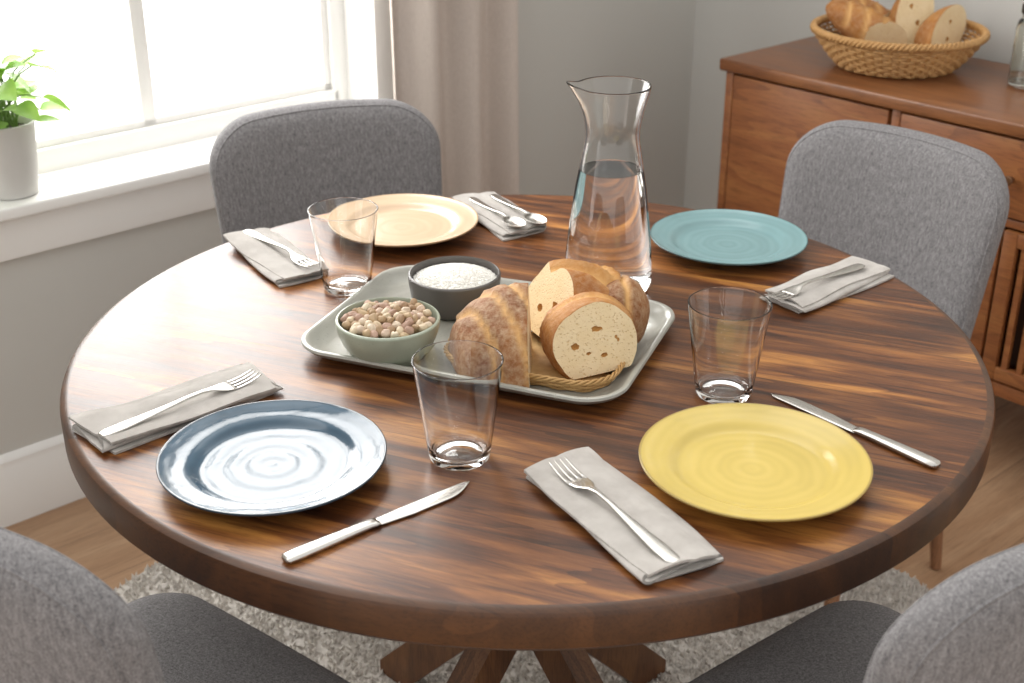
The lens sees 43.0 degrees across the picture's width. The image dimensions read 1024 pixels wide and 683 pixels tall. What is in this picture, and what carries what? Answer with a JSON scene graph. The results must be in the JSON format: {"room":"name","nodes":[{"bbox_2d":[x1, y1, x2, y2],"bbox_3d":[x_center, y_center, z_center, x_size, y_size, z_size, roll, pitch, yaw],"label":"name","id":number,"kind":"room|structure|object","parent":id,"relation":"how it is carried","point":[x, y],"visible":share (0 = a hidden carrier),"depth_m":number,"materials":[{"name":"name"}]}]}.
{"room":"dining room","nodes":[
{"label":"dining room","id":0,"kind":"room"},
{"bbox_2d":[0,0,695,454],"bbox_3d":[-1.471,-0.728,1.875,5.435,2.700,0.161,-21,32,-37],"label":"wall","id":1,"kind":"structure","parent":0,"point":[50,300],"depth_m":3.28,"materials":[{"name":"paint"}]},
{"bbox_2d":[0,434,85,527],"bbox_3d":[-1.457,0.467,2.323,5.314,0.156,0.018,-21,32,-37],"label":"baseboard","id":2,"kind":"structure","parent":1,"relation":"attached to","point":[37,478],"depth_m":2.70,"materials":[{"name":"white paint"}]},
{"bbox_2d":[0,137,216,261],"bbox_3d":[-0.710,-0.330,2.736,1.240,0.115,0.155,-21,32,-37],"label":"windowsill","id":3,"kind":"structure","parent":1,"relation":"attached to","point":[83,203],"depth_m":2.61,"materials":[{"name":"white paint"}]},
{"bbox_2d":[0,48,72,200],"bbox_3d":[-0.948,-0.412,2.445,0.258,0.280,0.203,0,25,0],"label":"potted plant","id":4,"kind":"object","parent":3,"relation":"on","point":[19,179],"visible":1,"depth_m":2.43,"materials":[{"name":"green plant"}]},
{"bbox_2d":[36,0,348,174],"bbox_3d":[-0.777,-1.124,2.443,1.020,1.570,0.055,-21,32,-37],"label":"window","id":5,"kind":"structure","parent":1,"relation":"in","point":[149,130],"depth_m":2.76,"materials":[{"name":"white"}]},
{"bbox_2d":[343,0,393,99],"bbox_3d":[-0.739,-1.144,2.387,1.180,1.655,0.188,-21,32,-37],"label":"trim","id":6,"kind":"structure","parent":1,"relation":"attached to","point":[367,22],"depth_m":2.95,"materials":[{"name":"white paint"}]},
{"bbox_2d":[390,0,518,196],"bbox_3d":[-0.580,-0.884,2.467,1.800,2.447,0.139,-21,32,-37],"label":"curtain","id":7,"kind":"object","parent":1,"relation":"hanging from","point":[455,62],"visible":0.38,"depth_m":3.02,"materials":[{"name":"fabric"}]},
{"bbox_2d":[5,395,1023,589],"bbox_3d":[0.068,1.250,0.920,5.435,0.060,4.760,-21,32,-37],"label":"floor","id":8,"kind":"structure","parent":0,"point":[991,522],"depth_m":2.67,"materials":[{"name":"brown wood"}]},
{"bbox_2d":[113,561,930,682],"bbox_3d":[0.020,0.665,2.066,1.805,0.016,1.807,-5,26,-10],"label":"rug","id":9,"kind":"object","parent":8,"relation":"on","point":[355,658],"visible":0.09,"depth_m":2.34,"materials":[{"name":"grey carpet"}]},
{"bbox_2d":[0,527,349,682],"bbox_3d":[-0.413,0.467,1.470,0.486,0.880,0.446,18,31,34],"label":"dining chair","id":10,"kind":"object","parent":9,"relation":"on","point":[60,622],"visible":1,"depth_m":1.10,"materials":[{"name":"grey fabric"}]},
{"bbox_2d":[209,99,441,243],"bbox_3d":[-0.298,-0.007,2.526,0.486,0.835,0.446,-11,27,-22],"label":"dining chair","id":11,"kind":"object","parent":9,"relation":"on","point":[267,167],"visible":0.23,"depth_m":2.50,"materials":[{"name":"grey fabric"}]},
{"bbox_2d":[60,195,994,682],"bbox_3d":[0.019,0.332,1.909,1.200,0.745,1.200,-1,25,-3],"label":"dining table","id":12,"kind":"object","parent":9,"relation":"on","point":[491,571],"visible":0.64,"depth_m":1.48,"materials":[{"name":"brown wood"}]},
{"bbox_2d":[68,362,282,454],"bbox_3d":[-0.402,0.074,1.562,0.237,0.016,0.104,-21,32,-37],"label":"napkin","id":13,"kind":"object","parent":12,"relation":"on","point":[89,423],"visible":0.87,"depth_m":1.54,"materials":[{"name":"fabric"}]},
{"bbox_2d":[98,368,261,436],"bbox_3d":[-0.391,0.071,1.540,0.213,0.010,0.026,-22,33,-39],"label":"fork","id":14,"kind":"object","parent":13,"relation":"on","point":[225,386],"visible":1,"depth_m":1.53,"materials":[{"name":"silver metal"}]},
{"bbox_2d":[156,399,386,516],"bbox_3d":[-0.263,0.132,1.434,0.256,0.022,0.256,0,25,0],"label":"plate","id":15,"kind":"object","parent":12,"relation":"on","point":[287,456],"visible":1,"depth_m":1.44,"materials":[{"name":"blue ceramic"}]},
{"bbox_2d":[223,228,321,287],"bbox_3d":[-0.363,-0.134,2.000,0.090,0.017,0.217,-15,29,-29],"label":"napkin","id":16,"kind":"object","parent":12,"relation":"on","point":[275,263],"visible":0.79,"depth_m":1.98,"materials":[{"name":"fabric"}]},
{"bbox_2d":[243,229,318,266],"bbox_3d":[-0.358,-0.146,2.001,0.026,0.010,0.213,-19,31,-35],"label":"fork","id":17,"kind":"object","parent":16,"relation":"on","point":[296,257],"visible":0.95,"depth_m":1.98,"materials":[{"name":"silver metal"}]},
{"bbox_2d":[307,197,377,295],"bbox_3d":[-0.241,-0.134,1.879,0.100,0.122,0.100,-4,26,-8],"label":"drinking glass","id":18,"kind":"object","parent":12,"relation":"on","point":[343,229],"visible":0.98,"depth_m":1.85,"materials":[{"name":"clear glass"}]},
{"bbox_2d":[281,481,469,563],"bbox_3d":[-0.133,0.183,1.341,0.232,0.008,0.020,-19,31,-35],"label":"table knife","id":19,"kind":"object","parent":12,"relation":"on","point":[303,551],"visible":1,"depth_m":1.33,"materials":[{"name":"silver metal"}]},
{"bbox_2d":[362,194,477,246],"bbox_3d":[-0.178,-0.190,2.116,0.247,0.022,0.247,-7,26,-14],"label":"plate","id":20,"kind":"object","parent":12,"relation":"on","point":[403,220],"visible":0.69,"depth_m":2.14,"materials":[{"name":"beige ceramic"}]},
{"bbox_2d":[411,340,503,470],"bbox_3d":[-0.059,0.074,1.438,0.100,0.122,0.100,4,26,8],"label":"drinking glass","id":21,"kind":"object","parent":12,"relation":"on","point":[457,382],"visible":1,"depth_m":1.42,"materials":[{"name":"clear glass"}]},
{"bbox_2d":[301,265,674,404],"bbox_3d":[-0.027,-0.013,1.739,0.444,0.023,0.320,9,27,19],"label":"serving tray","id":22,"kind":"object","parent":12,"relation":"on","point":[322,339],"visible":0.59,"depth_m":1.71,"materials":[{"name":"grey ceramic"}]},
{"bbox_2d":[335,297,439,368],"bbox_3d":[-0.159,-0.007,1.676,0.139,0.054,0.139,0,25,0],"label":"bowl","id":23,"kind":"object","parent":22,"relation":"on","point":[397,350],"visible":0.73,"depth_m":1.63,"materials":[{"name":"green ceramic"}]},
{"bbox_2d":[340,313,349,322],"bbox_3d":[-0.213,-0.030,1.671,0.012,0.012,0.019,9,27,18],"label":"nut","id":24,"kind":"object","parent":23,"relation":"in","point":[344,317],"visible":0.81,"depth_m":1.66,"materials":[{"name":"beige food"}]},
{"bbox_2d":[342,320,350,329],"bbox_3d":[-0.210,-0.021,1.648,0.012,0.012,0.014,-4,26,-9],"label":"nut","id":25,"kind":"object","parent":23,"relation":"in","point":[346,325],"visible":1,"depth_m":1.64,"materials":[{"name":"beige food"}]},
{"bbox_2d":[346,316,354,323],"bbox_3d":[-0.205,-0.026,1.657,0.012,0.013,0.013,16,29,30],"label":"nut","id":26,"kind":"object","parent":23,"relation":"in","point":[350,319],"visible":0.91,"depth_m":1.65,"materials":[{"name":"beige food"}]},
{"bbox_2d":[349,326,357,334],"bbox_3d":[-0.198,-0.013,1.632,0.013,0.013,0.016,2,25,4],"label":"nut","id":27,"kind":"object","parent":23,"relation":"in","point":[352,329],"visible":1,"depth_m":1.63,"materials":[{"name":"beige food"}]},
{"bbox_2d":[354,314,363,320],"bbox_3d":[-0.195,-0.029,1.657,0.012,0.012,0.012,3,25,5],"label":"nut","id":28,"kind":"object","parent":23,"relation":"in","point":[357,316],"visible":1,"depth_m":1.65,"materials":[{"name":"beige food"}]},
{"bbox_2d":[356,325,365,333],"bbox_3d":[-0.189,-0.015,1.632,0.013,0.012,0.012,-2,25,-5],"label":"nut","id":29,"kind":"object","parent":23,"relation":"in","point":[360,328],"visible":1,"depth_m":1.63,"materials":[{"name":"beige food"}]},
{"bbox_2d":[358,318,366,325],"bbox_3d":[-0.189,-0.024,1.648,0.012,0.013,0.013,-14,29,-27],"label":"nut","id":30,"kind":"object","parent":23,"relation":"in","point":[361,321],"visible":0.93,"depth_m":1.64,"materials":[{"name":"beige food"}]},
{"bbox_2d":[358,310,367,314],"bbox_3d":[-0.190,-0.034,1.667,0.015,0.015,0.011,1,25,2],"label":"nut","id":31,"kind":"object","parent":23,"relation":"in","point":[363,312],"visible":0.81,"depth_m":1.66,"materials":[{"name":"beige food"}]},
{"bbox_2d":[362,329,370,336],"bbox_3d":[-0.181,-0.009,1.623,0.012,0.013,0.012,3,25,6],"label":"nut","id":32,"kind":"object","parent":23,"relation":"in","point":[366,333],"visible":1,"depth_m":1.62,"materials":[{"name":"beige food"}]},
{"bbox_2d":[362,303,371,310],"bbox_3d":[-0.190,-0.043,1.685,0.012,0.013,0.018,12,28,24],"label":"nut","id":33,"kind":"object","parent":23,"relation":"in","point":[365,306],"visible":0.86,"depth_m":1.68,"materials":[{"name":"beige food"}]},
{"bbox_2d":[364,320,372,328],"bbox_3d":[-0.180,-0.020,1.639,0.012,0.012,0.017,4,26,7],"label":"nut","id":34,"kind":"object","parent":23,"relation":"in","point":[367,322],"visible":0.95,"depth_m":1.64,"materials":[{"name":"beige food"}]},
{"bbox_2d":[367,324,375,330],"bbox_3d":[-0.175,-0.016,1.630,0.012,0.013,0.016,-21,32,-37],"label":"nut","id":35,"kind":"object","parent":23,"relation":"in","point":[370,327],"visible":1,"depth_m":1.62,"materials":[{"name":"beige food"}]},
{"bbox_2d":[369,313,377,321],"bbox_3d":[-0.175,-0.028,1.648,0.016,0.014,0.012,22,33,38],"label":"nut","id":36,"kind":"object","parent":23,"relation":"in","point":[373,317],"visible":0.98,"depth_m":1.65,"materials":[{"name":"beige food"}]},
{"bbox_2d":[370,330,377,337],"bbox_3d":[-0.173,-0.007,1.622,0.012,0.012,0.012,8,27,17],"label":"nut","id":37,"kind":"object","parent":23,"relation":"in","point":[374,334],"visible":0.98,"depth_m":1.62,"materials":[{"name":"beige food"}]},
{"bbox_2d":[375,324,383,337],"bbox_3d":[-0.167,-0.013,1.631,0.016,0.015,0.012,15,29,29],"label":"nut","id":38,"kind":"object","parent":23,"relation":"in","point":[379,328],"visible":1,"depth_m":1.63,"materials":[{"name":"beige food"}]},
{"bbox_2d":[376,308,382,312],"bbox_3d":[-0.171,-0.038,1.674,0.012,0.012,0.013,11,28,23],"label":"nut","id":39,"kind":"object","parent":23,"relation":"in","point":[378,310],"visible":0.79,"depth_m":1.67,"materials":[{"name":"beige food"}]},
{"bbox_2d":[378,316,385,323],"bbox_3d":[-0.165,-0.027,1.648,0.013,0.014,0.013,-20,32,-36],"label":"nut","id":40,"kind":"object","parent":23,"relation":"in","point":[382,319],"visible":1,"depth_m":1.64,"materials":[{"name":"beige food"}]},
{"bbox_2d":[379,303,389,308],"bbox_3d":[-0.165,-0.045,1.685,0.016,0.011,0.011,10,27,20],"label":"nut","id":41,"kind":"object","parent":23,"relation":"in","point":[381,305],"visible":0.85,"depth_m":1.68,"materials":[{"name":"beige food"}]},
{"bbox_2d":[381,308,389,314],"bbox_3d":[-0.163,-0.036,1.667,0.011,0.013,0.018,19,31,35],"label":"nut","id":42,"kind":"object","parent":23,"relation":"in","point":[385,310],"visible":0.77,"depth_m":1.66,"materials":[{"name":"beige food"}]},
{"bbox_2d":[381,329,390,337],"bbox_3d":[-0.158,-0.010,1.622,0.012,0.012,0.013,-20,32,-35],"label":"nut","id":43,"kind":"object","parent":23,"relation":"in","point":[385,333],"visible":1,"depth_m":1.62,"materials":[{"name":"beige food"}]},
{"bbox_2d":[382,313,390,318],"bbox_3d":[-0.160,-0.031,1.657,0.013,0.011,0.012,-3,25,-6],"label":"nut","id":44,"kind":"object","parent":23,"relation":"in","point":[386,315],"visible":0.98,"depth_m":1.65,"materials":[{"name":"beige food"}]},
{"bbox_2d":[382,323,391,328],"bbox_3d":[-0.158,-0.018,1.638,0.014,0.012,0.012,0,25,0],"label":"nut","id":45,"kind":"object","parent":23,"relation":"in","point":[384,325],"visible":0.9,"depth_m":1.64,"materials":[{"name":"food"}]},
{"bbox_2d":[386,317,394,323],"bbox_3d":[-0.155,-0.025,1.649,0.012,0.015,0.013,5,26,10],"label":"nut","id":46,"kind":"object","parent":23,"relation":"in","point":[391,320],"visible":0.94,"depth_m":1.64,"materials":[{"name":"beige food"}]},
{"bbox_2d":[387,326,395,332],"bbox_3d":[-0.151,-0.014,1.631,0.014,0.012,0.013,-17,30,-31],"label":"nut","id":47,"kind":"object","parent":23,"relation":"in","point":[391,328],"visible":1,"depth_m":1.63,"materials":[{"name":"beige food"}]},
{"bbox_2d":[387,309,396,316],"bbox_3d":[-0.154,-0.035,1.666,0.011,0.012,0.017,17,30,32],"label":"nut","id":48,"kind":"object","parent":23,"relation":"in","point":[392,312],"visible":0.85,"depth_m":1.66,"materials":[{"name":"beige food"}]},
{"bbox_2d":[390,331,399,337],"bbox_3d":[-0.146,-0.007,1.622,0.012,0.013,0.014,-4,26,-8],"label":"nut","id":49,"kind":"object","parent":23,"relation":"in","point":[393,334],"visible":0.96,"depth_m":1.62,"materials":[{"name":"beige food"}]},
{"bbox_2d":[392,321,400,328],"bbox_3d":[-0.146,-0.020,1.641,0.012,0.012,0.013,-9,27,-18],"label":"nut","id":50,"kind":"object","parent":23,"relation":"in","point":[395,324],"visible":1,"depth_m":1.64,"materials":[{"name":"beige food"}]},
{"bbox_2d":[393,305,400,311],"bbox_3d":[-0.147,-0.041,1.676,0.012,0.016,0.016,5,26,10],"label":"nut","id":51,"kind":"object","parent":23,"relation":"in","point":[396,307],"visible":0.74,"depth_m":1.67,"materials":[{"name":"beige food"}]},
{"bbox_2d":[395,314,404,323],"bbox_3d":[-0.142,-0.027,1.647,0.012,0.014,0.017,2,25,3],"label":"nut","id":52,"kind":"object","parent":23,"relation":"in","point":[400,318],"visible":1,"depth_m":1.64,"materials":[{"name":"beige food"}]},
{"bbox_2d":[396,326,403,333],"bbox_3d":[-0.141,-0.013,1.631,0.011,0.012,0.017,-6,26,-13],"label":"nut","id":53,"kind":"object","parent":23,"relation":"in","point":[399,329],"visible":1,"depth_m":1.63,"materials":[{"name":"beige food"}]},
{"bbox_2d":[399,301,407,308],"bbox_3d":[-0.141,-0.044,1.687,0.013,0.015,0.012,5,26,11],"label":"nut","id":54,"kind":"object","parent":23,"relation":"in","point":[403,304],"visible":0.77,"depth_m":1.68,"materials":[{"name":"beige food"}]},
{"bbox_2d":[399,332,408,336],"bbox_3d":[-0.136,-0.006,1.625,0.013,0.012,0.012,16,30,30],"label":"nut","id":55,"kind":"object","parent":23,"relation":"in","point":[402,334],"visible":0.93,"depth_m":1.62,"materials":[{"name":"beige food"}]},
{"bbox_2d":[401,307,410,311],"bbox_3d":[-0.137,-0.039,1.677,0.013,0.012,0.012,-7,26,-14],"label":"nut","id":56,"kind":"object","parent":23,"relation":"in","point":[407,309],"visible":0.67,"depth_m":1.67,"materials":[{"name":"beige food"}]},
{"bbox_2d":[401,321,411,328],"bbox_3d":[-0.134,-0.019,1.640,0.012,0.014,0.017,17,30,31],"label":"nut","id":57,"kind":"object","parent":23,"relation":"in","point":[406,323],"visible":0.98,"depth_m":1.64,"materials":[{"name":"food"}]},
{"bbox_2d":[404,312,412,319],"bbox_3d":[-0.134,-0.031,1.657,0.011,0.014,0.018,-20,32,-36],"label":"nut","id":58,"kind":"object","parent":23,"relation":"in","point":[408,314],"visible":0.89,"depth_m":1.65,"materials":[{"name":"beige food"}]},
{"bbox_2d":[404,317,413,324],"bbox_3d":[-0.131,-0.024,1.648,0.012,0.012,0.012,8,26,16],"label":"nut","id":59,"kind":"object","parent":23,"relation":"in","point":[410,319],"visible":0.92,"depth_m":1.65,"materials":[{"name":"beige food"}]},
{"bbox_2d":[404,326,413,334],"bbox_3d":[-0.129,-0.013,1.630,0.012,0.014,0.012,1,25,3],"label":"nut","id":60,"kind":"object","parent":23,"relation":"in","point":[407,329],"visible":1,"depth_m":1.63,"materials":[{"name":"beige food"}]},
{"bbox_2d":[408,304,416,311],"bbox_3d":[-0.129,-0.042,1.687,0.013,0.013,0.011,-17,30,-32],"label":"nut","id":61,"kind":"object","parent":23,"relation":"in","point":[412,307],"visible":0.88,"depth_m":1.68,"materials":[{"name":"beige food"}]},
{"bbox_2d":[410,298,417,304],"bbox_3d":[-0.129,-0.048,1.705,0.011,0.015,0.016,8,27,17],"label":"nut","id":62,"kind":"object","parent":23,"relation":"in","point":[413,301],"visible":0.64,"depth_m":1.70,"materials":[{"name":"beige food"}]},
{"bbox_2d":[411,324,419,333],"bbox_3d":[-0.122,-0.016,1.643,0.016,0.015,0.012,19,31,35],"label":"nut","id":63,"kind":"object","parent":23,"relation":"in","point":[415,327],"visible":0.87,"depth_m":1.64,"materials":[{"name":"beige food"}]},
{"bbox_2d":[413,314,417,323],"bbox_3d":[-0.125,-0.027,1.660,0.012,0.015,0.013,-13,28,-26],"label":"nut","id":64,"kind":"object","parent":23,"relation":"in","point":[415,317],"visible":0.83,"depth_m":1.66,"materials":[{"name":"beige food"}]},
{"bbox_2d":[416,319,423,325],"bbox_3d":[-0.118,-0.021,1.651,0.013,0.013,0.015,-10,27,-19],"label":"nut","id":65,"kind":"object","parent":23,"relation":"in","point":[419,322],"visible":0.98,"depth_m":1.65,"materials":[{"name":"beige food"}]},
{"bbox_2d":[416,304,424,312],"bbox_3d":[-0.119,-0.040,1.685,0.013,0.015,0.012,3,26,7],"label":"nut","id":66,"kind":"object","parent":23,"relation":"in","point":[420,308],"visible":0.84,"depth_m":1.68,"materials":[{"name":"beige food"}]},
{"bbox_2d":[416,312,424,319],"bbox_3d":[-0.117,-0.031,1.671,0.012,0.012,0.017,-20,32,-36],"label":"nut","id":67,"kind":"object","parent":23,"relation":"in","point":[420,314],"visible":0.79,"depth_m":1.67,"materials":[{"name":"beige food"}]},
{"bbox_2d":[418,324,427,331],"bbox_3d":[-0.114,-0.017,1.643,0.014,0.012,0.011,11,27,22],"label":"nut","id":68,"kind":"object","parent":23,"relation":"in","point":[423,327],"visible":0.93,"depth_m":1.64,"materials":[{"name":"beige food"}]},
{"bbox_2d":[420,316,428,322],"bbox_3d":[-0.112,-0.026,1.659,0.012,0.013,0.018,4,26,8],"label":"nut","id":69,"kind":"object","parent":23,"relation":"in","point":[424,319],"visible":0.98,"depth_m":1.65,"materials":[{"name":"beige food"}]},
{"bbox_2d":[422,309,431,317],"bbox_3d":[-0.110,-0.035,1.677,0.012,0.015,0.015,-17,30,-32],"label":"nut","id":70,"kind":"object","parent":23,"relation":"in","point":[427,312],"visible":0.87,"depth_m":1.67,"materials":[{"name":"beige food"}]},
{"bbox_2d":[424,322,432,327],"bbox_3d":[-0.107,-0.020,1.652,0.013,0.012,0.012,1,25,1],"label":"nut","id":71,"kind":"object","parent":23,"relation":"in","point":[429,324],"visible":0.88,"depth_m":1.65,"materials":[{"name":"beige food"}]},
{"bbox_2d":[428,317,435,323],"bbox_3d":[-0.104,-0.027,1.669,0.012,0.012,0.014,-6,26,-12],"label":"nut","id":72,"kind":"object","parent":23,"relation":"in","point":[432,320],"visible":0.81,"depth_m":1.66,"materials":[{"name":"beige food"}]},
{"bbox_2d":[408,256,500,320],"bbox_3d":[-0.080,-0.073,1.817,0.129,0.052,0.129,0,25,0],"label":"bowl","id":73,"kind":"object","parent":22,"relation":"on","point":[448,302],"visible":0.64,"depth_m":1.77,"materials":[{"name":"grey ceramic"}]},
{"bbox_2d":[412,263,496,288],"bbox_3d":[-0.080,-0.087,1.811,0.120,0.027,0.119,13,28,25],"label":"rice","id":74,"kind":"object","parent":73,"relation":"in","point":[450,275],"visible":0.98,"depth_m":1.80,"materials":[{"name":"white food"}]},
{"bbox_2d":[448,331,625,391],"bbox_3d":[0.035,0.014,1.669,0.236,0.023,0.168,9,27,19],"label":"bread basket","id":75,"kind":"object","parent":22,"relation":"on","point":[543,373],"visible":0.26,"depth_m":1.60,"materials":[{"name":"wicker"}]},
{"bbox_2d":[449,282,531,387],"bbox_3d":[-0.029,-0.014,1.624,0.119,0.101,0.133,3,26,7],"label":"bread chunk","id":76,"kind":"object","parent":75,"relation":"in","point":[499,318],"visible":0.59,"depth_m":1.59,"materials":[{"name":"brown food"}]},
{"bbox_2d":[529,259,620,336],"bbox_3d":[0.079,-0.053,1.700,0.136,0.107,0.125,-3,25,-5],"label":"bread chunk","id":77,"kind":"object","parent":75,"relation":"in","point":[559,280],"visible":0.47,"depth_m":1.68,"materials":[{"name":"brown food"}]},
{"bbox_2d":[539,291,636,379],"bbox_3d":[0.091,-0.020,1.648,0.120,0.093,0.119,-8,26,-16],"label":"bread loaf","id":78,"kind":"object","parent":75,"relation":"in","point":[586,334],"visible":1,"depth_m":1.61,"materials":[{"name":"brown food"}]},
{"bbox_2d":[606,275,649,343],"bbox_3d":[0.140,-0.044,1.693,0.080,0.084,0.112,10,27,20],"label":"bread piece","id":79,"kind":"object","parent":75,"relation":"in","point":[627,291],"visible":0.46,"depth_m":1.66,"materials":[{"name":"brown food"}]},
{"bbox_2d":[451,192,546,241],"bbox_3d":[-0.022,-0.213,2.168,0.091,0.016,0.204,-12,28,-24],"label":"napkin","id":80,"kind":"object","parent":12,"relation":"on","point":[492,220],"visible":0.59,"depth_m":2.14,"materials":[{"name":"fabric"}]},
{"bbox_2d":[468,197,525,227],"bbox_3d":[-0.028,-0.216,2.146,0.033,0.011,0.185,-13,28,-25],"label":"spoon","id":81,"kind":"object","parent":80,"relation":"on","point":[512,221],"visible":1,"depth_m":2.11,"materials":[{"name":"silver metal"}]},
{"bbox_2d":[490,194,546,224],"bbox_3d":[0.008,-0.222,2.159,0.033,0.011,0.185,-12,28,-24],"label":"spoon","id":82,"kind":"object","parent":80,"relation":"on","point":[533,218],"visible":1,"depth_m":2.12,"materials":[{"name":"silver metal"}]},
{"bbox_2d":[565,76,651,291],"bbox_3d":[0.140,-0.220,1.845,0.128,0.306,0.128,-15,29,-29],"label":"carafe","id":83,"kind":"object","parent":12,"relation":"on","point":[609,225],"visible":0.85,"depth_m":1.81,"materials":[{"name":"clear glass"}]},
{"bbox_2d":[524,447,722,584],"bbox_3d":[0.111,0.174,1.349,0.105,0.018,0.239,-14,29,-27],"label":"napkin","id":84,"kind":"object","parent":12,"relation":"on","point":[590,511],"visible":0.88,"depth_m":1.33,"materials":[{"name":"fabric"}]},
{"bbox_2d":[549,457,679,562],"bbox_3d":[0.104,0.170,1.331,0.026,0.010,0.213,-14,29,-28],"label":"fork","id":85,"kind":"object","parent":84,"relation":"on","point":[655,544],"visible":1,"depth_m":1.31,"materials":[{"name":"silver metal"}]},
{"bbox_2d":[650,209,807,265],"bbox_3d":[0.340,-0.158,2.046,0.245,0.022,0.245,22,33,39],"label":"plate","id":86,"kind":"object","parent":12,"relation":"on","point":[730,237],"visible":1,"depth_m":2.06,"materials":[{"name":"teal ceramic"}]},
{"bbox_2d":[688,287,772,403],"bbox_3d":[0.260,0.009,1.576,0.100,0.122,0.100,-4,26,-8],"label":"drinking glass","id":87,"kind":"object","parent":12,"relation":"on","point":[729,325],"visible":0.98,"depth_m":1.55,"materials":[{"name":"clear glass"}]},
{"bbox_2d":[638,403,872,521],"bbox_3d":[0.265,0.136,1.426,0.252,0.022,0.252,-12,28,-24],"label":"plate","id":88,"kind":"object","parent":12,"relation":"on","point":[742,461],"visible":1,"depth_m":1.43,"materials":[{"name":"yellow ceramic"}]},
{"bbox_2d":[765,256,893,313],"bbox_3d":[0.463,-0.086,1.899,0.227,0.016,0.082,-20,32,-36],"label":"napkin","id":89,"kind":"object","parent":12,"relation":"on","point":[817,294],"visible":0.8,"depth_m":1.89,"materials":[{"name":"fabric"}]},
{"bbox_2d":[764,263,864,299],"bbox_3d":[0.442,-0.089,1.880,0.213,0.010,0.026,-20,32,-35],"label":"fork","id":90,"kind":"object","parent":89,"relation":"on","point":[793,290],"visible":1,"depth_m":1.86,"materials":[{"name":"silver metal"}]},
{"bbox_2d":[772,394,940,467],"bbox_3d":[0.398,0.099,1.519,0.020,0.008,0.232,-20,32,-36],"label":"table knife","id":91,"kind":"object","parent":12,"relation":"on","point":[918,456],"visible":1,"depth_m":1.50,"materials":[{"name":"silver metal"}]},
{"bbox_2d":[688,543,1023,682],"bbox_3d":[0.411,0.475,1.462,0.486,0.871,0.446,-18,31,-34],"label":"dining chair","id":92,"kind":"object","parent":9,"relation":"on","point":[969,627],"visible":1,"depth_m":1.09,"materials":[{"name":"grey fabric"}]},
{"bbox_2d":[778,120,1009,605],"bbox_3d":[0.584,0.055,2.398,0.446,0.832,0.472,-22,33,-38],"label":"dining chair","id":93,"kind":"object","parent":9,"relation":"on","point":[932,210],"visible":0.29,"depth_m":2.33,"materials":[{"name":"grey fabric"}]},
{"bbox_2d":[717,32,1023,405],"bbox_3d":[1.202,-0.091,2.751,0.459,0.800,1.674,-21,32,-37],"label":"sideboard","id":94,"kind":"object","parent":8,"relation":"on","point":[775,95],"visible":0.32,"depth_m":2.79,"materials":[{"name":"brown wood"}]},
{"bbox_2d":[810,9,990,78],"bbox_3d":[0.862,-0.662,2.911,0.388,0.090,0.388,7,26,14],"label":"bread basket","id":95,"kind":"object","parent":94,"relation":"on","point":[918,61],"visible":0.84,"depth_m":2.79,"materials":[{"name":"wicker"}]},
{"bbox_2d":[831,0,889,16],"bbox_3d":[0.805,-0.729,2.968,0.159,0.140,0.090,5,26,10],"label":"bread piece","id":96,"kind":"object","parent":95,"relation":"in","point":[878,7],"visible":0.12,"depth_m":2.93,"materials":[{"name":"brown food"}]},
{"bbox_2d":[825,0,906,54],"bbox_3d":[0.779,-0.695,2.878,0.178,0.115,0.087,14,28,26],"label":"bread piece","id":97,"kind":"object","parent":95,"relation":"in","point":[852,19],"visible":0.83,"depth_m":2.85,"materials":[{"name":"brown food"}]},
{"bbox_2d":[889,0,933,52],"bbox_3d":[0.900,-0.729,2.923,0.112,0.156,0.070,-10,27,-20],"label":"bread slice","id":98,"kind":"object","parent":95,"relation":"in","point":[909,14],"visible":0.47,"depth_m":2.91,"materials":[{"name":"brown food"}]},
{"bbox_2d":[914,4,966,58],"bbox_3d":[0.962,-0.691,2.902,0.155,0.113,0.054,-20,32,-35],"label":"bread slice","id":99,"kind":"object","parent":95,"relation":"in","point":[947,24],"visible":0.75,"depth_m":2.88,"materials":[{"name":"brown food"}]},
{"bbox_2d":[1007,3,1023,88],"bbox_3d":[1.111,-0.625,2.743,0.102,0.171,0.102,0,25,0],"label":"glass jar","id":100,"kind":"object","parent":94,"relation":"on","point":[1016,67],"visible":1,"depth_m":2.74,"materials":[{"name":"clear glass"}]},
{"bbox_2d":[684,0,1023,209],"bbox_3d":[1.962,-0.796,2.018,0.121,2.700,4.200,-21,32,-37],"label":"wall","id":101,"kind":"structure","parent":0,"point":[722,28],"depth_m":3.57,"materials":[{"name":"paint"}]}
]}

